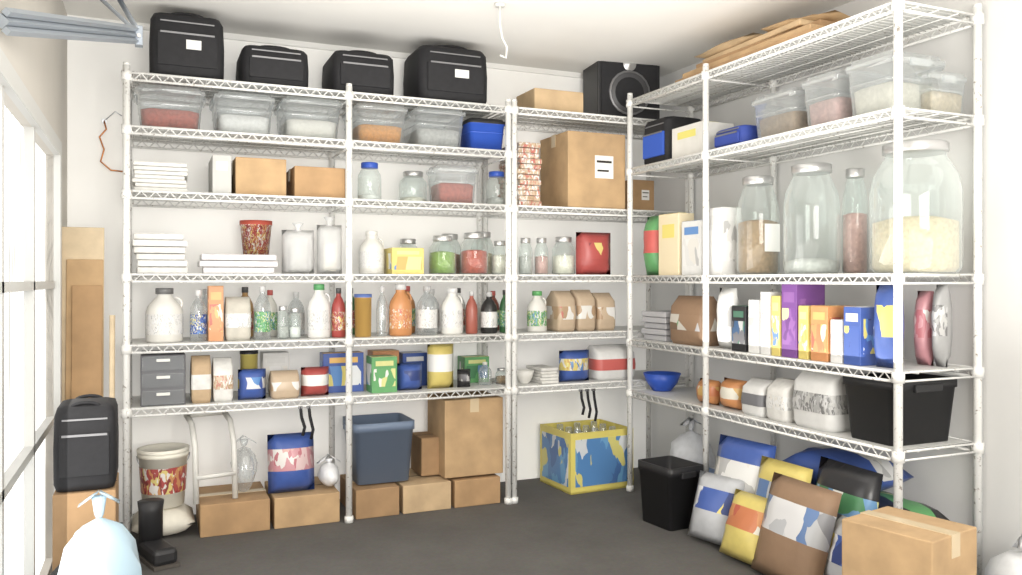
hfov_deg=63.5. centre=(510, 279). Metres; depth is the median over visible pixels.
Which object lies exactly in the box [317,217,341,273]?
plastic bag
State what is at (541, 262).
glass jar
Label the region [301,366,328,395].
snack bag
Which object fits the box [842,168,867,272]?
glass jar
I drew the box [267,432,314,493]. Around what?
bag
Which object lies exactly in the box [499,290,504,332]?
plastic bottle
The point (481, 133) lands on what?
storage bin
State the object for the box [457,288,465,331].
plastic bottle
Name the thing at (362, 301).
jar
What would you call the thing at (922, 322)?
snack bag
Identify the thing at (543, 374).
plate stack
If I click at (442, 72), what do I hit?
duffel bag
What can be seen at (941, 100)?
food container
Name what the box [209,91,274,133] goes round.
clear storage bin
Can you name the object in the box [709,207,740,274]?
food box
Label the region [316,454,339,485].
plastic bag
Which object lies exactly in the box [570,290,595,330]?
bread bag
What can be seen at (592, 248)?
chip bag
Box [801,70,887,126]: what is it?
food container
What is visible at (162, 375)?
drawer organizer
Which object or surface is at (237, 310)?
flour bag
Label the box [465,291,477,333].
plastic bottle
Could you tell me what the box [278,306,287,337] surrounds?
plastic bottle
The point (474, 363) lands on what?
cereal box
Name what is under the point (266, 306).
plastic bottle
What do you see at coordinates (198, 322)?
plastic bottle
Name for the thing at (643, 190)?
cardboard box
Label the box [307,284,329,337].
plastic jug
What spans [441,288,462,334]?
plastic jug
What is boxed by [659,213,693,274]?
box
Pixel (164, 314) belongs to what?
plastic jug
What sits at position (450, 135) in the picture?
clear storage bin
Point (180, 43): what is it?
duffel bag
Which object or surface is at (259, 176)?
cardboard box
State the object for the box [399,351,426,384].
cereal box
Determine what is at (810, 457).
bag
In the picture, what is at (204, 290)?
plastic bottle
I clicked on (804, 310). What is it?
cereal box
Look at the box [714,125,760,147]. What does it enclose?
lunch bag
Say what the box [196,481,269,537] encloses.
cardboard box
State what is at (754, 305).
cereal box
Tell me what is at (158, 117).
clear storage bin
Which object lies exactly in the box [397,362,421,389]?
snack bag
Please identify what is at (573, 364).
chip bag
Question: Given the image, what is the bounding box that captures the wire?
[99,111,122,171]
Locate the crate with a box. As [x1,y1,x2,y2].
[540,419,626,494]
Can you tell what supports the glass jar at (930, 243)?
on the wire shelving unit at (894, 22)
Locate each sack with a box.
[132,503,194,535]
[792,366,852,432]
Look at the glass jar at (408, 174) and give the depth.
4.43 m
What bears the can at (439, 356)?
on the wire shelving unit at (349, 147)
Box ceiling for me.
[63,0,853,76]
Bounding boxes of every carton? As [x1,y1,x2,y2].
[207,286,223,340]
[672,121,733,157]
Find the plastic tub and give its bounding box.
[239,220,271,267]
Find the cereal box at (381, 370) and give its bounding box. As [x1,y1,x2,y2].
[366,355,396,392]
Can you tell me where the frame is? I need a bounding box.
[184,409,237,504]
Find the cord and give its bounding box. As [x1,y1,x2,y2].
[495,2,507,58]
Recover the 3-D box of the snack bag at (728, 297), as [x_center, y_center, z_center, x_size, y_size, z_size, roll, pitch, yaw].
[1.059,0.187,4.028,0.107,0.296,0.110,0,0,9]
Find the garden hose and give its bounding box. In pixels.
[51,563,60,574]
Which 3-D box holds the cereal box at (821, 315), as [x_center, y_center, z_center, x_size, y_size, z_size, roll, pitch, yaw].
[1.345,0.221,3.446,0.161,0.229,0.097,0,0,-24]
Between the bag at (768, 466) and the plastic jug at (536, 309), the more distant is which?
the plastic jug at (536, 309)
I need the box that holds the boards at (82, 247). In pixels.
[62,227,103,400]
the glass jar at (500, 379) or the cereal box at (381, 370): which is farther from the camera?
the glass jar at (500, 379)
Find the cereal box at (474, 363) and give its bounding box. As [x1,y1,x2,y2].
[458,355,488,382]
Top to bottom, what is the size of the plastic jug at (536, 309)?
0.228 m
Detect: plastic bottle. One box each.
[190,290,206,341]
[198,289,206,337]
[241,287,253,336]
[254,286,270,339]
[262,290,277,336]
[287,292,304,335]
[331,288,345,337]
[344,288,354,334]
[376,286,387,334]
[405,286,415,332]
[417,286,436,334]
[423,289,439,331]
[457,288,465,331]
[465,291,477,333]
[480,292,497,332]
[491,291,498,330]
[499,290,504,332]
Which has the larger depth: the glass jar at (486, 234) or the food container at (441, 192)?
the glass jar at (486, 234)
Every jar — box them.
[240,350,257,368]
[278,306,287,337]
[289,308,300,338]
[354,294,371,336]
[358,162,380,198]
[399,171,426,200]
[400,239,416,246]
[429,236,455,273]
[438,234,460,273]
[460,232,487,273]
[471,232,493,273]
[486,171,504,203]
[492,241,504,273]
[495,368,504,383]
[518,238,531,273]
[535,238,547,273]
[552,237,574,273]
[737,175,779,274]
[783,162,839,273]
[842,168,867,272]
[869,139,962,273]
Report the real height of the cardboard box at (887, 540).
0.422 m
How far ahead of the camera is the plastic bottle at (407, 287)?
4.53 m
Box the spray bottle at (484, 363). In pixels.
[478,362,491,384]
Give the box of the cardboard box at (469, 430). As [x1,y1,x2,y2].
[428,391,502,478]
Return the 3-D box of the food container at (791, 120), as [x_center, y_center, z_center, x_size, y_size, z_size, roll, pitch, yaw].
[1.303,-0.739,3.769,0.309,0.208,0.308,0,0,-24]
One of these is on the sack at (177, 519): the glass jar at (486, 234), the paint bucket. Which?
the paint bucket
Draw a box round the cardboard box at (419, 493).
[394,468,450,513]
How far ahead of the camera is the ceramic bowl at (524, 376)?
4.57 m
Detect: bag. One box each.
[58,490,139,574]
[149,12,223,78]
[190,355,211,403]
[211,357,232,401]
[224,297,250,340]
[231,436,256,491]
[236,45,308,86]
[238,368,265,399]
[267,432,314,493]
[268,370,299,398]
[282,223,313,273]
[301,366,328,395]
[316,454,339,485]
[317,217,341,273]
[322,50,393,94]
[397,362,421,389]
[403,45,486,103]
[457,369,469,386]
[546,291,575,331]
[559,350,588,381]
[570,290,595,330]
[576,232,609,274]
[591,293,615,330]
[643,116,700,164]
[643,216,658,274]
[668,417,715,466]
[670,295,718,345]
[688,470,744,544]
[696,378,720,405]
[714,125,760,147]
[714,434,776,493]
[717,288,739,348]
[719,489,766,564]
[720,377,746,409]
[741,377,773,417]
[751,472,841,574]
[755,455,812,497]
[766,377,794,422]
[783,446,913,490]
[816,456,882,516]
[823,513,846,574]
[873,285,904,367]
[878,491,949,520]
[913,291,933,365]
[931,284,951,366]
[985,535,1021,574]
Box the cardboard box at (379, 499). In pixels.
[340,474,398,519]
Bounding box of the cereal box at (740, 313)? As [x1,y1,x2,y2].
[732,305,748,351]
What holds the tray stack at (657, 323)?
on the wire shelving unit at (894, 22)
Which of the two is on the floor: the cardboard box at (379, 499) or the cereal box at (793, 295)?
the cardboard box at (379, 499)
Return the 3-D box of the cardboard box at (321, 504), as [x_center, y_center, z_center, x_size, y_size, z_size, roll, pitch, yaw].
[-1.070,1.125,4.211,0.315,0.149,0.380,0,0,-24]
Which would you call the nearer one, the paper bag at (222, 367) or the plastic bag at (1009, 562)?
the plastic bag at (1009, 562)
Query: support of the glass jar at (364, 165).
on the wire shelving unit at (349, 147)
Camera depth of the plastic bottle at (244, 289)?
4.19 m
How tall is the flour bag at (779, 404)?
0.183 m
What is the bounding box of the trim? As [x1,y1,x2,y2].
[67,15,582,78]
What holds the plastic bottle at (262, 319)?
on the wire shelving unit at (349, 147)
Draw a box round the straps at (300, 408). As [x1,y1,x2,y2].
[298,405,314,438]
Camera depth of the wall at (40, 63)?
3.35 m
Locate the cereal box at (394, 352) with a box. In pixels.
[367,349,398,362]
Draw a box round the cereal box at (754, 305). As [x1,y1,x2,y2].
[749,299,760,353]
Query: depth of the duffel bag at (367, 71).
4.16 m
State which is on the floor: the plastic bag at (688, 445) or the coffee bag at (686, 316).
the plastic bag at (688, 445)
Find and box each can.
[427,344,452,388]
[638,455,702,530]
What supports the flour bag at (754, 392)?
on the wire shelving unit at (894, 22)
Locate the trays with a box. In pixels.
[197,254,277,273]
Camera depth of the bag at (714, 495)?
3.71 m
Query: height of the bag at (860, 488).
0.461 m
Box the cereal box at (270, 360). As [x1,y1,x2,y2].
[260,351,288,393]
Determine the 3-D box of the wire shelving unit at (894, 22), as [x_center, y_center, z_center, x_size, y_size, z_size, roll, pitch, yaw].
[1.238,0.069,3.943,0.464,2.262,1.885,0,0,-24]
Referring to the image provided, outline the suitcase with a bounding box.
[53,394,118,491]
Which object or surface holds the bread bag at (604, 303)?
in the wire shelving unit at (521, 116)
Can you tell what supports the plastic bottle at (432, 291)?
on the wire shelving unit at (349, 147)
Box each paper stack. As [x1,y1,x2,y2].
[132,161,187,191]
[132,233,187,272]
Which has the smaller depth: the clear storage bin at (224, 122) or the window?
the window
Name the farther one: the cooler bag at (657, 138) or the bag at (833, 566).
the cooler bag at (657, 138)
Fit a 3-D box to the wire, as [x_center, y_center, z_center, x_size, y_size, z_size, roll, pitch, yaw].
[-1.961,-0.682,4.067,0.124,0.301,0.013,0,0,-24]
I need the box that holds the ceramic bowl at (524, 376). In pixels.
[517,369,533,383]
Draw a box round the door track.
[0,0,142,47]
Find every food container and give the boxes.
[426,165,477,202]
[751,87,843,137]
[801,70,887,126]
[845,51,945,115]
[915,70,966,113]
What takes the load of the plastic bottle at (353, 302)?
on the wire shelving unit at (349, 147)
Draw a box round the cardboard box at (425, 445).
[411,431,438,475]
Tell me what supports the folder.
on the wire shelving unit at (349, 147)
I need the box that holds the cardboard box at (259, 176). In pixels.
[231,157,285,195]
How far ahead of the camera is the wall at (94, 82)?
4.43 m
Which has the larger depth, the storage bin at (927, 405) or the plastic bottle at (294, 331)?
the plastic bottle at (294, 331)
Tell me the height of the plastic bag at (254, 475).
0.277 m
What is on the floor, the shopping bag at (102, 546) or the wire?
the shopping bag at (102, 546)
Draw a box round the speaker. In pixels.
[583,61,659,118]
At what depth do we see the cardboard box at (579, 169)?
4.68 m
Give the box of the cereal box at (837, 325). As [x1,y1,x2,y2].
[831,319,843,363]
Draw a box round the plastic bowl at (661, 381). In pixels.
[643,371,680,391]
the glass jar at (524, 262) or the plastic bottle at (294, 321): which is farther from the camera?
the glass jar at (524, 262)
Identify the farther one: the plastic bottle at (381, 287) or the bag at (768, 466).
the plastic bottle at (381, 287)
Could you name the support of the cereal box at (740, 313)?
on the wire shelving unit at (894, 22)
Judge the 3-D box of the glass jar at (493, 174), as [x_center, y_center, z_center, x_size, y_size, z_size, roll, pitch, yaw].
[-0.080,-0.501,4.572,0.120,0.193,0.120,0,0,-24]
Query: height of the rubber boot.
0.240 m
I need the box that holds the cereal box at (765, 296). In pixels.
[761,292,781,354]
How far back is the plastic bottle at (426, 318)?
4.34 m
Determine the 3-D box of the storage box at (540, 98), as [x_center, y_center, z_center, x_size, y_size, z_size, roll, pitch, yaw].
[0.219,-0.996,4.708,0.304,0.123,0.250,0,0,-24]
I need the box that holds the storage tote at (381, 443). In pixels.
[343,413,413,484]
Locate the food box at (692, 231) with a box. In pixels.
[682,220,702,274]
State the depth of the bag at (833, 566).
3.05 m
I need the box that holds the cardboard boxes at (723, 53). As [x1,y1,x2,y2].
[675,10,850,82]
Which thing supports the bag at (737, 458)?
on the floor
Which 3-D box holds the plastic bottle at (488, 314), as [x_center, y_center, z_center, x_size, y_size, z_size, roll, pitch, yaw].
[-0.120,0.178,4.522,0.094,0.224,0.094,0,0,-24]
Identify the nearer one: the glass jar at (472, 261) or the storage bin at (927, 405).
the storage bin at (927, 405)
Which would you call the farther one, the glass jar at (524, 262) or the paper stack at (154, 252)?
the glass jar at (524, 262)
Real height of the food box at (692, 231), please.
0.278 m
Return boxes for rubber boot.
[135,498,179,571]
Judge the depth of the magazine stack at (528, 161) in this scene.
4.54 m
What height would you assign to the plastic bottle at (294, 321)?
0.228 m
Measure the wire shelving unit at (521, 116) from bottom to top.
2.172 m
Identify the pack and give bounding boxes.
[586,344,635,380]
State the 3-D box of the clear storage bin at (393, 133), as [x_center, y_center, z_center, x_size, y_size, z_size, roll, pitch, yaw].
[-0.722,-0.796,4.357,0.288,0.203,0.371,0,0,-24]
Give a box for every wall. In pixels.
[0,0,66,574]
[67,30,645,521]
[651,0,1021,574]
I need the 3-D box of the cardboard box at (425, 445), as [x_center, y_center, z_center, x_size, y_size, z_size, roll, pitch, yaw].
[-0.470,0.945,4.511,0.100,0.202,0.200,0,0,-24]
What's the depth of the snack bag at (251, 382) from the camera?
3.95 m
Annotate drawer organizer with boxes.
[140,349,185,406]
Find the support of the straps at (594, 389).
hanging from the wire shelving unit at (521, 116)
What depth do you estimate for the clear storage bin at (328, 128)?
4.11 m
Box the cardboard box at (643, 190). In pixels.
[625,180,653,209]
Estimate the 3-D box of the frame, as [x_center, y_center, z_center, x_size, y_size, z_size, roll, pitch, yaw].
[-1.448,0.845,3.984,0.208,0.405,0.208,0,0,-35]
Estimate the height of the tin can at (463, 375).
0.096 m
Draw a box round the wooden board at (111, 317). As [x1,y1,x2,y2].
[109,315,114,397]
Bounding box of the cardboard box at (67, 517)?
[52,472,118,571]
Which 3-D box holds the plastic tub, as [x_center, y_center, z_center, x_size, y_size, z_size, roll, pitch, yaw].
[-1.292,-0.164,4.185,0.160,0.269,0.158,0,0,-24]
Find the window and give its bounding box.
[0,47,61,574]
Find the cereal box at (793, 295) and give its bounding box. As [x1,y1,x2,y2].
[782,284,824,357]
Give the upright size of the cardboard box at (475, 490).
0.144 m
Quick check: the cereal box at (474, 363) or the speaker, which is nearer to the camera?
the cereal box at (474, 363)
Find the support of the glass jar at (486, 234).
on the wire shelving unit at (349, 147)
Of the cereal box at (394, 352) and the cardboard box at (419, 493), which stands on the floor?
the cardboard box at (419, 493)
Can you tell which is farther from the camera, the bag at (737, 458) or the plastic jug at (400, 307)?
the plastic jug at (400, 307)
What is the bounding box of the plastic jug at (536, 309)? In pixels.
[527,291,546,331]
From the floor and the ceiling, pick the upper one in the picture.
the ceiling
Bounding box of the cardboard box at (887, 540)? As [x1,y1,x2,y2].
[842,506,976,574]
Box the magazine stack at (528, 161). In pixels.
[497,142,541,205]
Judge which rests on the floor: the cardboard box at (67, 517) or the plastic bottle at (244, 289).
the cardboard box at (67, 517)
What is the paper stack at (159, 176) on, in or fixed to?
on the wire shelving unit at (349, 147)
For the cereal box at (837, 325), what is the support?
on the wire shelving unit at (894, 22)
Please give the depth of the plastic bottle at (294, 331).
4.09 m
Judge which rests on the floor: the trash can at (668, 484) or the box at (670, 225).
the trash can at (668, 484)
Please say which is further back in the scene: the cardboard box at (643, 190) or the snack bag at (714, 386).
the cardboard box at (643, 190)
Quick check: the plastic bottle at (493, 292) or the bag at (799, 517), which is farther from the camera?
the plastic bottle at (493, 292)
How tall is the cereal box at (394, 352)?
0.196 m
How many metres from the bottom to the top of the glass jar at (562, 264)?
0.217 m
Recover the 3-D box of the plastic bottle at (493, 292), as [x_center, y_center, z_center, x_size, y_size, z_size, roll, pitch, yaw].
[-0.103,0.177,4.748,0.077,0.227,0.076,0,0,-24]
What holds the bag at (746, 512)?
on the floor
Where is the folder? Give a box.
[208,155,230,192]
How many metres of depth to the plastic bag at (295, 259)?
4.06 m
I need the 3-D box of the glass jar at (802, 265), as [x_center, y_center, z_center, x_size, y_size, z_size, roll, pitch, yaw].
[1.325,-0.266,3.643,0.236,0.482,0.236,0,0,-24]
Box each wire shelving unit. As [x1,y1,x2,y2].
[121,62,512,533]
[483,99,688,503]
[626,0,983,574]
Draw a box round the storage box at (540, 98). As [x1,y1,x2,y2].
[516,88,582,112]
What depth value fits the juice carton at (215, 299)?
3.91 m
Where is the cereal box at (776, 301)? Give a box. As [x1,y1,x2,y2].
[771,296,781,355]
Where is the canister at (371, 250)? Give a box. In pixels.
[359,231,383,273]
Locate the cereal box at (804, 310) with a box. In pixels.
[799,305,811,359]
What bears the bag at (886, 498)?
on the bag
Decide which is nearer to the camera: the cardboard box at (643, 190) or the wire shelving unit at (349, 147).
the wire shelving unit at (349, 147)
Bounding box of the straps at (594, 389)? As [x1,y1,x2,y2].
[579,388,597,420]
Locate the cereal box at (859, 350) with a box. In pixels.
[844,306,875,365]
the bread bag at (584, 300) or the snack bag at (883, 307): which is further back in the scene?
the bread bag at (584, 300)
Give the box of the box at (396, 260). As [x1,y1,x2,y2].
[384,248,423,273]
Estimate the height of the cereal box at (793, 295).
0.319 m
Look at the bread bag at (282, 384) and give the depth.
4.01 m
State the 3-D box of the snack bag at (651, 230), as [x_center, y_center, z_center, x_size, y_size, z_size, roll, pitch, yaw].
[0.807,-0.192,4.625,0.121,0.334,0.163,0,0,-24]
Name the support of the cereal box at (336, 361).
on the wire shelving unit at (349, 147)
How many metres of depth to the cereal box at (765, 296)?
3.70 m
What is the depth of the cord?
3.82 m
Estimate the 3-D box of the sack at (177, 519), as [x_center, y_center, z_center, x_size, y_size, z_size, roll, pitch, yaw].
[-1.653,1.135,3.929,0.270,0.131,0.300,0,0,-24]
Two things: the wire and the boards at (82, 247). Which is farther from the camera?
the wire
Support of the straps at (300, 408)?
hanging from the wire shelving unit at (349, 147)
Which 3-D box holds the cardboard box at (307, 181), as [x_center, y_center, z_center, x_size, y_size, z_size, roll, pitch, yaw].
[-1.005,-0.482,4.218,0.251,0.154,0.330,0,0,-24]
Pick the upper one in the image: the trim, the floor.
the trim
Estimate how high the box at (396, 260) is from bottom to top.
0.136 m
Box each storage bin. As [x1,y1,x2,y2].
[133,84,205,128]
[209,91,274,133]
[274,96,342,138]
[342,102,407,142]
[402,106,465,146]
[460,117,504,149]
[843,373,956,445]
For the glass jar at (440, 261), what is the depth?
4.39 m
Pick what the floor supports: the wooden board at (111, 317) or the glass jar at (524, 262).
the wooden board at (111, 317)
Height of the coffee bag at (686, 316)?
0.252 m
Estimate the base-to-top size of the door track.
0.643 m
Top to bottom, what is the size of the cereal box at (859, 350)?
0.230 m
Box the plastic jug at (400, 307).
[389,284,411,335]
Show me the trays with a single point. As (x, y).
(211, 263)
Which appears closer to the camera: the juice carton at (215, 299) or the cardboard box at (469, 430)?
the juice carton at (215, 299)
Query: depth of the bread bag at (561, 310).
4.65 m
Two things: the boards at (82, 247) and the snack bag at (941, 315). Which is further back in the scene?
the boards at (82, 247)
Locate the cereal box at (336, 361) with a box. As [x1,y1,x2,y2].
[320,351,363,392]
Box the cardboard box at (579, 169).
[540,130,624,208]
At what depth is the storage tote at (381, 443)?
4.26 m
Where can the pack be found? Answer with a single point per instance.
(606, 362)
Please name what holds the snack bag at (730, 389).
on the wire shelving unit at (894, 22)
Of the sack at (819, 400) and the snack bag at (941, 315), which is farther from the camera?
the sack at (819, 400)
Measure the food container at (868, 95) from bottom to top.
0.235 m
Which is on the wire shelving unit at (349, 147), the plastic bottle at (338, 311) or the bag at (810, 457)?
the plastic bottle at (338, 311)
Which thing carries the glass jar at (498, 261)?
on the wire shelving unit at (349, 147)
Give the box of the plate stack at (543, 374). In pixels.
[526,365,558,383]
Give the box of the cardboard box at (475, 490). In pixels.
[447,474,499,507]
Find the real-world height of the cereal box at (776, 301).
0.266 m
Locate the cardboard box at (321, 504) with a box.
[265,476,339,528]
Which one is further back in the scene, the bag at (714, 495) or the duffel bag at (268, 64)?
the duffel bag at (268, 64)
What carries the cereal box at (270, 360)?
on the wire shelving unit at (349, 147)
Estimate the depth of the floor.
3.73 m
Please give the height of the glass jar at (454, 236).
0.229 m
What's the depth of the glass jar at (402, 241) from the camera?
4.51 m
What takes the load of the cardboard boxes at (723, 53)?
on the wire shelving unit at (894, 22)
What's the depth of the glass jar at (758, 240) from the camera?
3.86 m
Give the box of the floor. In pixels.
[119,467,764,574]
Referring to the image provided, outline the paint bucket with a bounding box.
[136,443,189,508]
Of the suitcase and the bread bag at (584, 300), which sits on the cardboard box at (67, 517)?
the suitcase
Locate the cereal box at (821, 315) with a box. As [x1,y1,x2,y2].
[811,305,846,361]
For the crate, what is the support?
on the floor
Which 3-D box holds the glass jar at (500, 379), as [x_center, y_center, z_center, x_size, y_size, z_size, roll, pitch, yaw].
[-0.050,0.532,4.585,0.073,0.087,0.073,0,0,-24]
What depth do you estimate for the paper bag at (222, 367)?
3.89 m
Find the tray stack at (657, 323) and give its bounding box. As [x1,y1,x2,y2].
[641,310,671,341]
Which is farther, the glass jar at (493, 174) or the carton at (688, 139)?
the glass jar at (493, 174)
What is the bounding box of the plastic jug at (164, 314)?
[145,288,182,342]
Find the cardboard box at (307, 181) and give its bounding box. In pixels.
[286,166,344,197]
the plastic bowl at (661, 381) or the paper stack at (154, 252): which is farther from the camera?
the plastic bowl at (661, 381)
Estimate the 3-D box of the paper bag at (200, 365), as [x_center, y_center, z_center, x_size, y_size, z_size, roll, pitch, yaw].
[-1.473,0.467,3.920,0.089,0.217,0.170,0,0,-24]

